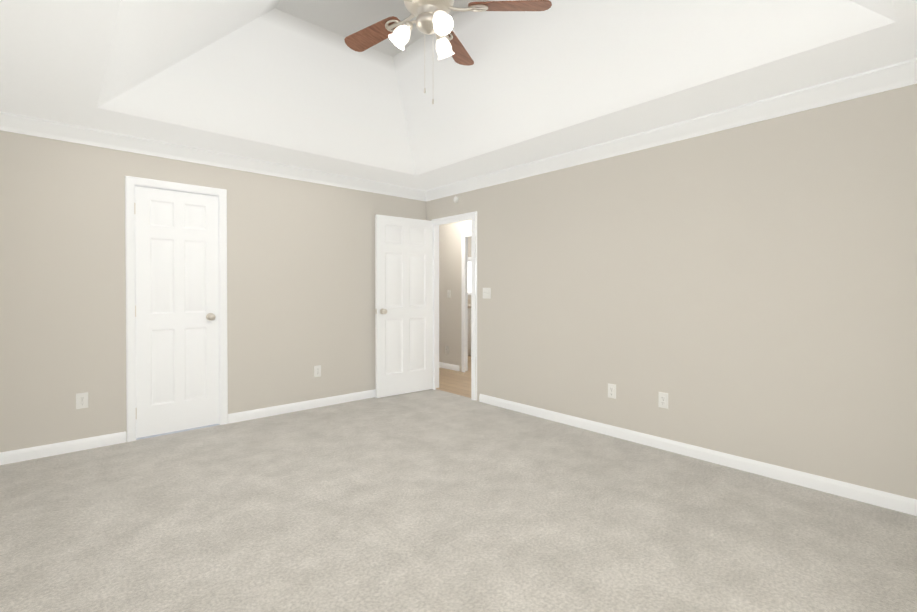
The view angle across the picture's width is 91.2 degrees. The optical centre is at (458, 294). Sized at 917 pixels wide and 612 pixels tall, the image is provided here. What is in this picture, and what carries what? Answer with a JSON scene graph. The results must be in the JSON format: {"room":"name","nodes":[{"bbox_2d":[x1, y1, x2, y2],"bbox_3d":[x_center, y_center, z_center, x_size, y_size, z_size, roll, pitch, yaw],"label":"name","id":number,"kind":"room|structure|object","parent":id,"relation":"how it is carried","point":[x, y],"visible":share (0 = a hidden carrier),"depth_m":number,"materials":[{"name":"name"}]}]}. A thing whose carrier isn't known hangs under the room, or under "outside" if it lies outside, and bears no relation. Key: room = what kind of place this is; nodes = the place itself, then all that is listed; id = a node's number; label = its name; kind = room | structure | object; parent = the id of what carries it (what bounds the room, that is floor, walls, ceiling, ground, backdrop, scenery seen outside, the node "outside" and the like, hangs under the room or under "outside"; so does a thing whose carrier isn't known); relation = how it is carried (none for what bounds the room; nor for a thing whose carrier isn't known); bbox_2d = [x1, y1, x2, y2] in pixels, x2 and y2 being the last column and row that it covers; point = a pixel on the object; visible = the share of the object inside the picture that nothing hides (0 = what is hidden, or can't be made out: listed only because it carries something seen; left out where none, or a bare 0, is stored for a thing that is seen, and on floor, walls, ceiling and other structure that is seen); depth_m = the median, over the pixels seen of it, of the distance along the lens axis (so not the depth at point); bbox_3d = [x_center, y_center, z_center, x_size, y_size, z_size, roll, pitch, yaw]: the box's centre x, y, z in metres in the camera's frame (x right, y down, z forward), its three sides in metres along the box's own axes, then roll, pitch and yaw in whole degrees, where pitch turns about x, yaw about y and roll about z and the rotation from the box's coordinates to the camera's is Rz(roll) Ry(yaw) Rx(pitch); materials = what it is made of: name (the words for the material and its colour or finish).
{"room":"empty bedroom","nodes":[
{"label":"empty bedroom","id":0,"kind":"room"},
{"bbox_2d":[0,130,425,451],"bbox_3d":[-1.845,-0.441,4.314,3.800,3.200,0.100,0,1,-42],"label":"wall","id":1,"kind":"structure","parent":0,"point":[300,280],"depth_m":3.54,"materials":[{"name":"paint"}]},
{"bbox_2d":[0,431,125,464],"bbox_3d":[-2.912,1.126,3.293,0.769,0.084,0.015,0,1,-42],"label":"baseboard","id":2,"kind":"structure","parent":1,"relation":"attached to","point":[25,454],"depth_m":3.29,"materials":[{"name":"paint"}]},
{"bbox_2d":[76,392,87,408],"bbox_3d":[-2.825,0.797,3.373,0.072,0.116,0.009,0,1,-42],"label":"electrical outlet","id":3,"kind":"object","parent":1,"relation":"attached to","point":[81,400],"visible":1,"depth_m":3.37,"materials":[{"name":"white plastic"}]},
{"bbox_2d":[125,176,227,441],"bbox_3d":[-2.382,0.113,3.825,0.734,2.102,0.119,0,1,-42],"label":"trim","id":4,"kind":"structure","parent":1,"relation":"attached to","point":[131,182],"depth_m":3.62,"materials":[{"name":"paint"}]},
{"bbox_2d":[134,186,218,437],"bbox_3d":[-2.373,0.142,3.809,0.615,2.020,0.181,0,1,-42],"label":"closet door","id":5,"kind":"structure","parent":1,"relation":"in","point":[177,302],"depth_m":3.78,"materials":[{"name":"paint"}]},
{"bbox_2d":[0,112,423,200],"bbox_3d":[-1.790,-1.188,4.232,3.600,0.105,0.085,0,1,-42],"label":"crown molding","id":6,"kind":"structure","parent":1,"relation":"attached to","point":[9,122],"depth_m":3.76,"materials":[{"name":"paint"}]},
{"bbox_2d":[228,389,375,423],"bbox_3d":[-1.228,1.113,4.793,2.259,0.084,0.030,0,1,-42],"label":"baseboard","id":7,"kind":"structure","parent":1,"relation":"attached to","point":[304,405],"depth_m":4.47,"materials":[{"name":"paint"}]},
{"bbox_2d":[314,365,320,376],"bbox_3d":[-1.444,0.787,4.611,0.072,0.116,0.009,0,1,-42],"label":"electrical outlet","id":8,"kind":"object","parent":1,"relation":"attached to","point":[317,371],"visible":1,"depth_m":4.61,"materials":[{"name":"white plastic"}]},
{"bbox_2d":[439,356,470,395],"bbox_3d":[0.501,1.165,6.768,2.850,0.046,6.200,0,1,-42],"label":"floor","id":9,"kind":"structure","parent":0,"point":[459,382],"depth_m":6.00,"materials":[{"name":"brown wood"}]},
{"bbox_2d":[468,299,470,355],"bbox_3d":[0.197,0.612,8.606,0.618,1.020,2.810,0,1,-42],"label":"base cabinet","id":10,"kind":"object","parent":9,"relation":"on","point":[469,327],"visible":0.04,"depth_m":8.16,"materials":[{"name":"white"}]},
{"bbox_2d":[439,220,470,370],"bbox_3d":[0.222,-0.110,6.506,0.100,2.500,6.200,0,1,-42],"label":"wall","id":11,"kind":"structure","parent":0,"point":[450,256],"depth_m":6.80,"materials":[{"name":"paint"}]},
{"bbox_2d":[439,362,458,370],"bbox_3d":[-0.908,1.088,7.690,0.015,0.084,2.744,0,1,-42],"label":"baseboard","id":12,"kind":"structure","parent":11,"relation":"attached to","point":[449,366],"depth_m":6.80,"materials":[{"name":"paint"}]},
{"bbox_2d":[447,290,450,297],"bbox_3d":[-0.151,-0.013,6.831,0.023,0.116,0.072,0,1,-42],"label":"light switch","id":13,"kind":"object","parent":11,"relation":"attached to","point":[448,293],"visible":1,"depth_m":6.83,"materials":[{"name":"white plastic"}]},
{"bbox_2d":[461,231,470,371],"bbox_3d":[0.365,0.091,6.348,0.138,2.102,0.934,0,1,-42],"label":"door frame","id":14,"kind":"structure","parent":11,"relation":"attached to","point":[464,327],"depth_m":6.63,"materials":[{"name":"paint"}]},
{"bbox_2d":[0,389,916,611],"bbox_3d":[-0.191,1.200,2.521,3.850,0.050,4.800,0,1,-42],"label":"floor carpet","id":15,"kind":"object","parent":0,"point":[432,500],"visible":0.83,"depth_m":2.28,"materials":[{"name":"beige carpet"}]},
{"bbox_2d":[0,0,916,190],"bbox_3d":[-0.209,-1.570,2.480,3.800,0.690,4.800,0,1,-42],"label":"ceiling","id":16,"kind":"structure","parent":0,"point":[299,83],"depth_m":2.96,"materials":[{"name":"paint"}]},
{"bbox_2d":[344,0,551,103],"bbox_3d":[-0.202,-1.435,2.437,1.253,0.798,1.265,0,1,-42],"label":"ceiling fan","id":17,"kind":"object","parent":16,"relation":"hanging from","point":[432,16],"visible":1,"depth_m":2.45,"materials":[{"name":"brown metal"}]},
{"bbox_2d":[468,236,470,298],"bbox_3d":[1.525,-0.120,7.674,0.100,2.500,6.200,0,1,-42],"label":"wall","id":18,"kind":"structure","parent":0,"point":[469,251],"depth_m":9.05,"materials":[{"name":"paint"}]},
{"bbox_2d":[468,257,470,294],"bbox_3d":[0.299,-0.371,8.991,0.105,0.760,1.220,0,1,-42],"label":"room window","id":19,"kind":"structure","parent":18,"relation":"in","point":[469,275],"depth_m":9.12,"materials":[{"name":"paint"}]},
{"bbox_2d":[468,260,470,291],"bbox_3d":[0.309,-0.377,9.000,0.038,0.644,1.090,0,1,-42],"label":"blinds","id":20,"kind":"object","parent":19,"relation":"attached to","point":[469,278],"depth_m":9.09,"materials":[{"name":"paint"}]},
{"bbox_2d":[426,84,916,498],"bbox_3d":[0.141,-0.447,5.020,0.100,3.200,8.300,0,1,-42],"label":"wall","id":21,"kind":"structure","parent":0,"point":[748,291],"depth_m":3.04,"materials":[{"name":"paint"}]},
{"bbox_2d":[436,388,470,397],"bbox_3d":[-0.026,1.152,5.220,0.040,0.007,0.800,0,1,-42],"label":"trim","id":22,"kind":"structure","parent":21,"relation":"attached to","point":[454,393],"depth_m":5.21,"materials":[{"name":"brown wood"}]},
{"bbox_2d":[431,211,476,399],"bbox_3d":[-0.026,0.101,5.211,0.138,2.102,0.884,0,1,-42],"label":"door frame","id":23,"kind":"structure","parent":21,"relation":"attached to","point":[472,216],"depth_m":5.03,"materials":[{"name":"paint"}]},
{"bbox_2d":[375,214,432,397],"bbox_3d":[-0.612,0.129,5.194,0.765,2.022,0.181,0,1,-39],"label":"entry door","id":24,"kind":"structure","parent":23,"relation":"attached to","point":[403,305],"depth_m":5.16,"materials":[{"name":"paint"}]},
{"bbox_2d":[483,288,490,298],"bbox_3d":[0.292,-0.015,4.763,0.023,0.116,0.118,0,1,-42],"label":"light switch","id":25,"kind":"object","parent":21,"relation":"attached to","point":[486,293],"visible":1,"depth_m":4.76,"materials":[{"name":"white plastic"}]},
{"bbox_2d":[608,383,615,398],"bbox_3d":[1.262,0.795,3.699,0.009,0.116,0.072,0,1,-42],"label":"electrical outlet","id":26,"kind":"object","parent":21,"relation":"attached to","point":[611,390],"visible":1,"depth_m":3.69,"materials":[{"name":"white plastic"}]},
{"bbox_2d":[658,392,667,408],"bbox_3d":[1.542,0.797,3.387,0.009,0.116,0.072,0,1,-42],"label":"electrical outlet","id":27,"kind":"object","parent":21,"relation":"attached to","point":[662,400],"visible":1,"depth_m":3.38,"materials":[{"name":"white plastic"}]},
{"bbox_2d":[424,58,916,201],"bbox_3d":[1.173,-1.183,3.723,0.085,0.105,4.800,0,1,-42],"label":"crown molding","id":28,"kind":"structure","parent":21,"relation":"attached to","point":[890,77],"depth_m":3.06,"materials":[{"name":"paint"}]},
{"bbox_2d":[479,394,916,515],"bbox_3d":[1.515,1.125,3.415,0.015,0.084,3.854,0,1,-42],"label":"baseboard","id":29,"kind":"structure","parent":21,"relation":"attached to","point":[899,503],"depth_m":3.02,"materials":[{"name":"paint"}]}
]}

